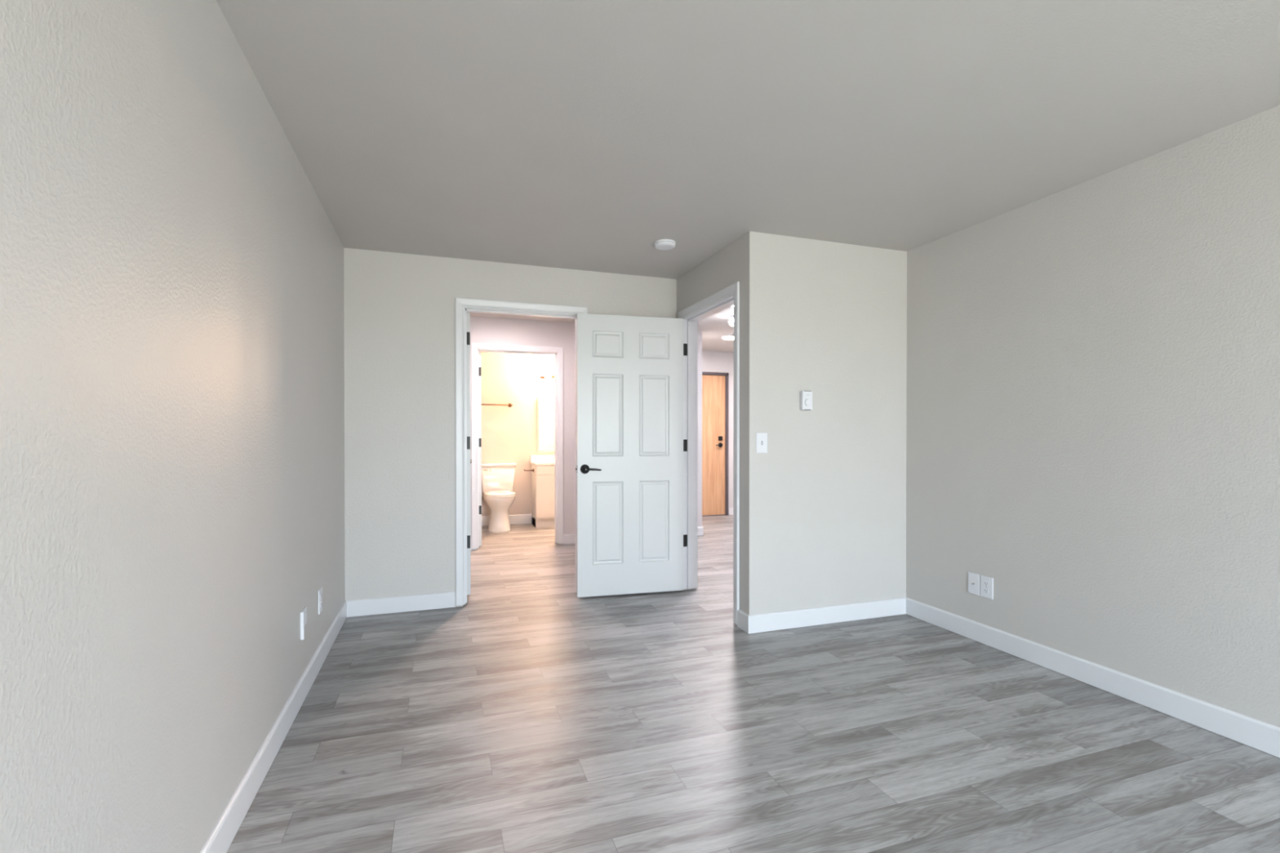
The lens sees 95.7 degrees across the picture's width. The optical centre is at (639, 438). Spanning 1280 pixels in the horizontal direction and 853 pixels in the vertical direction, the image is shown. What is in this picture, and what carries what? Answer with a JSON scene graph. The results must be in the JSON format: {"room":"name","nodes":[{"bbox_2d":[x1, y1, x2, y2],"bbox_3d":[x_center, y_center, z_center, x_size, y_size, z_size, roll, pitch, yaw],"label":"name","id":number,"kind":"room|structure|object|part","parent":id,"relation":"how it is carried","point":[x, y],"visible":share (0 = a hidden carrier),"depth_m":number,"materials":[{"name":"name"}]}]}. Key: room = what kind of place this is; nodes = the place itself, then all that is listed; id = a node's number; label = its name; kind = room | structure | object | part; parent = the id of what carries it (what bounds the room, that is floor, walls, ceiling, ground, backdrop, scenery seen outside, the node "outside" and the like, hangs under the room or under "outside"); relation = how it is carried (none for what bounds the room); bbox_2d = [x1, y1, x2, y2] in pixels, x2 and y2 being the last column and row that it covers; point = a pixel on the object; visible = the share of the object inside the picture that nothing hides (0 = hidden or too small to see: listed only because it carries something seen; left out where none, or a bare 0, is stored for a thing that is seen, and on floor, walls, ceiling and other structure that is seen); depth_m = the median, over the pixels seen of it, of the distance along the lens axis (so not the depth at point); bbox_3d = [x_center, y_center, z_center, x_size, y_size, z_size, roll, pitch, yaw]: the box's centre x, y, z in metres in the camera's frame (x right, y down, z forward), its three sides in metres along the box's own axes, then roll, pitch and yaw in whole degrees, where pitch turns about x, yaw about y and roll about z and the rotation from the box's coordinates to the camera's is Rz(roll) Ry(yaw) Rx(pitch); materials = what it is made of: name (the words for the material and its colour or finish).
{"room":"empty bedroom","nodes":[
{"label":"empty bedroom","id":0,"kind":"room"},
{"bbox_2d":[0,0,345,852],"bbox_3d":[-0.854,-0.015,0.516,0.115,2.370,6.963,0,0,-19],"label":"wall","id":1,"kind":"structure","parent":0,"point":[172,326],"depth_m":1.22,"materials":[{"name":"grey paint"}]},
{"bbox_2d":[200,600,346,852],"bbox_3d":[-0.793,1.116,0.544,0.013,0.105,6.733,0,0,-19],"label":"baseboard","id":2,"kind":"structure","parent":1,"relation":"attached to","point":[223,834],"depth_m":2.01,"materials":[{"name":"white paint"}]},
{"bbox_2d":[300,606,306,639],"bbox_3d":[-1.497,0.825,2.586,0.013,0.121,0.093,0,0,-19],"label":"cable plate","id":3,"kind":"object","parent":1,"relation":"attached to","point":[304,613],"visible":1,"depth_m":2.54,"materials":[{"name":"white plastic"}]},
{"bbox_3d":[-1.502,0.801,2.589,0.007,0.075,0.083,0,0,-19],"label":"plate","id":4,"kind":"part","parent":3,"relation":"part of","materials":[{"name":"white plastic"}]},
{"bbox_2d":[318,586,322,614],"bbox_3d":[-1.624,0.827,2.947,0.008,0.119,0.076,0,0,-19],"label":"wall outlet","id":5,"kind":"object","parent":1,"relation":"attached to","point":[320,591],"visible":1,"depth_m":2.93,"materials":[{"name":"white plastic"}]},
{"bbox_2d":[343,247,676,607],"bbox_3d":[-0.826,-0.036,4.147,2.304,2.370,0.115,0,0,-19],"label":"wall","id":6,"kind":"structure","parent":0,"point":[399,308],"depth_m":3.85,"materials":[{"name":"grey paint"}]},
{"bbox_2d":[346,591,455,617],"bbox_3d":[-1.575,1.096,3.828,0.675,0.105,0.013,0,0,-19],"label":"baseboard","id":7,"kind":"structure","parent":6,"relation":"attached to","point":[369,606],"depth_m":3.82,"materials":[{"name":"white paint"}]},
{"bbox_2d":[466,311,471,595],"bbox_3d":[-1.341,0.098,4.458,0.125,2.018,0.794,0,0,-19],"label":"door","id":8,"kind":"structure","parent":6,"relation":"in","point":[468,460],"depth_m":4.09,"materials":[{"name":"white paint"}]},
{"bbox_2d":[455,297,587,605],"bbox_3d":[-0.836,0.091,4.137,0.921,2.090,0.131,0,0,-19],"label":"door frame","id":9,"kind":"structure","parent":6,"relation":"attached to","point":[460,303],"depth_m":3.95,"materials":[{"name":"white paint"}]},
{"bbox_2d":[481,351,555,515],"bbox_3d":[-1.480,-0.058,7.674,1.940,2.370,0.115,0,0,-19],"label":"wall","id":10,"kind":"structure","parent":0,"point":[508,434],"depth_m":7.56,"materials":[{"name":"beige paint"}]},
{"bbox_2d":[481,403,512,407],"bbox_3d":[-1.946,-0.426,7.409,0.621,0.052,0.078,0,0,-19],"label":"towel bar","id":11,"kind":"object","parent":10,"relation":"attached to","point":[509,405],"visible":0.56,"depth_m":7.43,"materials":[{"name":"brown metal"}]},
{"bbox_3d":[-1.932,-0.426,7.386,0.610,0.017,0.017,0,0,-19],"label":"rail","id":12,"kind":"part","parent":11,"relation":"part of","materials":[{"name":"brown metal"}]},
{"bbox_2d":[481,514,532,526],"bbox_3d":[-1.844,1.064,7.487,0.887,0.126,0.013,0,0,-19],"label":"baseboard","id":13,"kind":"structure","parent":10,"relation":"attached to","point":[517,518],"depth_m":7.56,"materials":[{"name":"white paint"}]},
{"bbox_2d":[537,395,555,451],"bbox_3d":[-1.037,-0.193,7.752,0.660,0.740,0.024,0,0,-19],"label":"bathroom mirror","id":14,"kind":"object","parent":10,"relation":"attached to","point":[546,404],"visible":0.44,"depth_m":7.67,"materials":[{"name":"white mirror"}]},
{"bbox_2d":[539,367,555,379],"bbox_3d":[-1.004,-0.835,7.676,0.654,0.175,0.182,0,0,-19],"label":"vanity light","id":15,"kind":"object","parent":10,"relation":"attached to","point":[552,370],"visible":0.28,"depth_m":7.55,"materials":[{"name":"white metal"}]},
{"bbox_3d":[-1.136,-0.873,7.589,0.104,0.099,0.104,0,0,-19],"label":"globe","id":16,"kind":"part","parent":15,"relation":"part of"},
{"bbox_2d":[470,316,702,550],"bbox_3d":[-0.867,-0.049,6.222,3.315,2.370,0.115,0,0,-19],"label":"wall","id":17,"kind":"structure","parent":0,"point":[482,330],"depth_m":6.18,"materials":[{"name":"grey paint"}]},
{"bbox_2d":[478,351,481,546],"bbox_3d":[-1.788,0.111,6.378,0.125,2.018,0.794,0,0,-19],"label":"door","id":18,"kind":"structure","parent":17,"relation":"in","point":[479,353],"depth_m":6.02,"materials":[{"name":"white paint"}]},
{"bbox_2d":[471,342,563,549],"bbox_3d":[-1.280,0.079,6.073,0.941,2.090,0.131,0,0,-19],"label":"door frame","id":19,"kind":"structure","parent":17,"relation":"attached to","point":[474,346],"depth_m":6.01,"materials":[{"name":"white paint"}]},
{"bbox_2d":[563,533,575,544],"bbox_3d":[-0.731,1.082,6.208,0.182,0.105,0.013,0,0,-19],"label":"baseboard","id":20,"kind":"structure","parent":17,"relation":"attached to","point":[570,539],"depth_m":6.19,"materials":[{"name":"white paint"}]},
{"bbox_2d":[697,526,703,536],"bbox_3d":[0.241,1.080,6.543,1.041,0.105,0.013,0,0,-19],"label":"baseboard","id":21,"kind":"structure","parent":17,"relation":"attached to","point":[700,529],"depth_m":6.70,"materials":[{"name":"white paint"}]},
{"bbox_2d":[676,237,740,590],"bbox_3d":[0.480,-0.036,4.069,0.115,2.370,1.113,0,0,-19],"label":"wall","id":22,"kind":"structure","parent":0,"point":[721,270],"depth_m":3.90,"materials":[{"name":"grey paint"}]},
{"bbox_2d":[677,281,739,625],"bbox_3d":[0.507,0.092,3.991,0.145,2.090,0.935,0,0,-19],"label":"door frame","id":23,"kind":"structure","parent":22,"relation":"attached to","point":[690,322],"depth_m":4.36,"materials":[{"name":"white paint"}]},
{"bbox_2d":[575,313,687,597],"bbox_3d":[-0.047,0.124,4.227,0.846,2.018,0.128,0,0,-14],"label":"door","id":24,"kind":"structure","parent":23,"relation":"in","point":[631,445],"depth_m":4.21,"materials":[{"name":"white paint"}]},
{"bbox_3d":[-0.348,0.221,4.114,0.146,0.067,0.050,0,0,-14],"label":"lever handle","id":25,"kind":"part","parent":24,"relation":"part of","materials":[{"name":"black metal"}]},
{"bbox_2d":[737,609,748,632],"bbox_3d":[0.619,1.098,3.478,0.013,0.105,0.122,0,0,-19],"label":"baseboard","id":26,"kind":"structure","parent":22,"relation":"attached to","point":[741,615],"depth_m":3.47,"materials":[{"name":"white paint"}]},
{"bbox_2d":[702,351,733,507],"bbox_3d":[1.098,-0.062,8.425,1.835,2.370,0.115,0,0,-19],"label":"wall","id":27,"kind":"structure","parent":0,"point":[712,362],"depth_m":8.43,"materials":[{"name":"grey paint"}]},
{"bbox_2d":[702,371,728,516],"bbox_3d":[0.815,0.088,8.321,0.958,2.072,0.178,0,0,-19],"label":"door","id":28,"kind":"structure","parent":27,"relation":"in","point":[715,385],"depth_m":8.38,"materials":[{"name":"brown wood"}]},
{"bbox_2d":[728,507,733,515],"bbox_3d":[1.590,1.068,8.533,0.638,0.105,0.013,0,0,-19],"label":"baseboard","id":29,"kind":"structure","parent":27,"relation":"attached to","point":[730,509],"depth_m":8.43,"materials":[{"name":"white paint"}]},
{"bbox_2d":[216,0,1279,352],"bbox_3d":[1.102,-1.275,3.088,5.600,0.120,10.565,0,0,-19],"label":"ceiling","id":30,"kind":"structure","parent":0,"point":[579,135],"depth_m":2.11,"materials":[{"name":"white paint"}]},
{"bbox_2d":[654,239,675,249],"bbox_3d":[0.155,-1.203,3.613,0.132,0.031,0.132,0,0,-19],"label":"smoke detector","id":31,"kind":"object","parent":30,"relation":"attached to","point":[661,244],"visible":1,"depth_m":3.57,"materials":[{"name":"white plastic"}]},
{"bbox_2d":[721,334,733,340],"bbox_3d":[1.134,-1.224,7.047,0.280,0.030,0.280,0,0,-19],"label":"recessed light","id":32,"kind":"object","parent":30,"relation":"in","point":[731,337],"visible":0.58,"depth_m":6.99,"materials":[{"name":"white plastic"}]},
{"bbox_2d":[723,336,733,339],"bbox_3d":[1.134,-1.213,7.047,0.244,0.008,0.244,0,0,-19],"label":"diffuser","id":33,"kind":"object","parent":32,"relation":"attached to","point":[724,337],"depth_m":7.01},
{"bbox_2d":[728,315,733,326],"bbox_3d":[0.937,-1.179,5.837,0.084,0.104,0.084,0,0,-19],"label":"light","id":34,"kind":"object","parent":30,"relation":"attached to","point":[731,320],"visible":0.64,"depth_m":5.81,"materials":[{"name":"paint"}]},
{"bbox_2d":[226,515,1279,852],"bbox_3d":[1.102,1.215,3.103,5.600,0.120,10.565,0,0,-19],"label":"floor","id":35,"kind":"structure","parent":0,"point":[530,714],"depth_m":2.20,"materials":[{"name":"grey laminate"}]},
{"bbox_2d":[481,462,515,533],"bbox_3d":[-1.739,0.726,7.155,0.455,0.810,0.706,0,0,-19],"label":"toilet","id":36,"kind":"object","parent":35,"relation":"on","point":[497,478],"visible":0.94,"depth_m":7.10,"materials":[{"name":"white ceramic"}]},
{"bbox_3d":[-1.818,0.545,7.382,0.430,0.368,0.200,0,0,-19],"label":"tank","id":37,"kind":"part","parent":36,"relation":"part of","materials":[{"name":"white ceramic"}]},
{"bbox_3d":[-1.817,0.340,7.378,0.455,0.042,0.220,0,0,-19],"label":"tank lid","id":38,"kind":"part","parent":36,"relation":"part of","materials":[{"name":"white ceramic"}]},
{"bbox_3d":[-1.719,0.917,7.099,0.372,0.428,0.567,0,0,-19],"label":"bowl","id":39,"kind":"part","parent":36,"relation":"part of","materials":[{"name":"white ceramic"}]},
{"bbox_3d":[-1.705,0.693,7.056,0.378,0.020,0.496,0,0,-19],"label":"seat","id":40,"kind":"part","parent":36,"relation":"part of","materials":[{"name":"white ceramic"}]},
{"bbox_3d":[-1.706,0.669,7.059,0.374,0.024,0.498,0,0,-19],"label":"lid","id":41,"kind":"part","parent":36,"relation":"part of","materials":[{"name":"white ceramic"}]},
{"bbox_2d":[531,464,555,528],"bbox_3d":[-0.978,0.736,7.575,0.808,0.785,0.404,0,0,-19],"label":"vanity cabinet","id":42,"kind":"object","parent":35,"relation":"on","point":[543,477],"visible":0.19,"depth_m":7.33,"materials":[{"name":"white paint"}]},
{"bbox_2d":[530,455,555,465],"bbox_3d":[-0.987,0.285,7.575,0.823,0.114,0.394,0,0,-19],"label":"countertop","id":43,"kind":"structure","parent":42,"relation":"on","point":[535,460],"depth_m":7.63,"materials":[{"name":"white stone"}]},
{"bbox_3d":[-0.924,0.403,7.415,0.800,0.108,0.018,0,0,-19],"label":"drawer","id":44,"kind":"part","parent":42,"relation":"part of","materials":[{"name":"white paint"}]},
{"bbox_3d":[-1.114,0.735,7.351,0.398,0.539,0.018,0,0,-19],"label":"door","id":45,"kind":"part","parent":42,"relation":"part of","materials":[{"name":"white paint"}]},
{"bbox_2d":[739,231,906,615],"bbox_3d":[1.230,-0.034,3.678,1.278,2.370,0.115,0,0,-19],"label":"wall","id":46,"kind":"structure","parent":0,"point":[823,512],"depth_m":3.58,"materials":[{"name":"grey paint"}]},
{"bbox_2d":[755,432,767,453],"bbox_3d":[0.725,0.029,3.433,0.074,0.119,0.019,0,0,-19],"label":"light switch","id":47,"kind":"object","parent":46,"relation":"attached to","point":[761,437],"visible":1,"depth_m":3.44,"materials":[{"name":"white plastic"}]},
{"bbox_2d":[800,391,812,410],"bbox_3d":[1.012,-0.228,3.522,0.071,0.116,0.036,0,0,-19],"label":"thermostat","id":48,"kind":"object","parent":46,"relation":"attached to","point":[806,397],"visible":1,"depth_m":3.51,"materials":[{"name":"white plastic"}]},
{"bbox_2d":[746,597,906,634],"bbox_3d":[1.191,1.097,3.604,1.176,0.105,0.013,0,0,-19],"label":"baseboard","id":49,"kind":"structure","parent":46,"relation":"attached to","point":[766,622],"depth_m":3.58,"materials":[{"name":"white paint"}]},
{"bbox_2d":[906,105,1279,727],"bbox_3d":[2.733,-0.018,1.103,0.115,2.370,5.734,0,0,-19],"label":"wall","id":50,"kind":"structure","parent":0,"point":[1093,422],"depth_m":2.60,"materials":[{"name":"grey paint"}]},
{"bbox_2d":[968,572,980,595],"bbox_3d":[1.904,0.833,3.311,0.017,0.119,0.076,0,0,-19],"label":"cable plate","id":51,"kind":"object","parent":50,"relation":"attached to","point":[974,580],"visible":1,"depth_m":3.31,"materials":[{"name":"white plastic"}]},
{"bbox_2d":[980,575,993,599],"bbox_3d":[1.935,0.833,3.235,0.008,0.119,0.076,0,0,-19],"label":"wall outlet","id":52,"kind":"object","parent":50,"relation":"attached to","point":[986,583],"visible":1,"depth_m":3.23,"materials":[{"name":"white plastic"}]},
{"bbox_2d":[983,588,989,593],"bbox_3d":[1.932,0.853,3.234,0.002,0.025,0.034,0,0,-19],"label":"receptacle","id":53,"kind":"object","parent":52,"relation":"attached to","point":[985,590],"depth_m":3.23,"materials":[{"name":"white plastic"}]},
{"bbox_2d":[983,581,989,586],"bbox_3d":[1.932,0.814,3.234,0.002,0.025,0.034,0,0,-19],"label":"receptacle","id":54,"kind":"object","parent":52,"relation":"attached to","point":[986,584],"depth_m":3.23,"materials":[{"name":"white plastic"}]},
{"bbox_2d":[906,597,1279,758],"bbox_3d":[2.654,1.112,1.143,0.013,0.105,5.619,0,0,-19],"label":"baseboard","id":55,"kind":"structure","parent":50,"relation":"attached to","point":[1260,735],"depth_m":2.60,"materials":[{"name":"white paint"}]}
]}

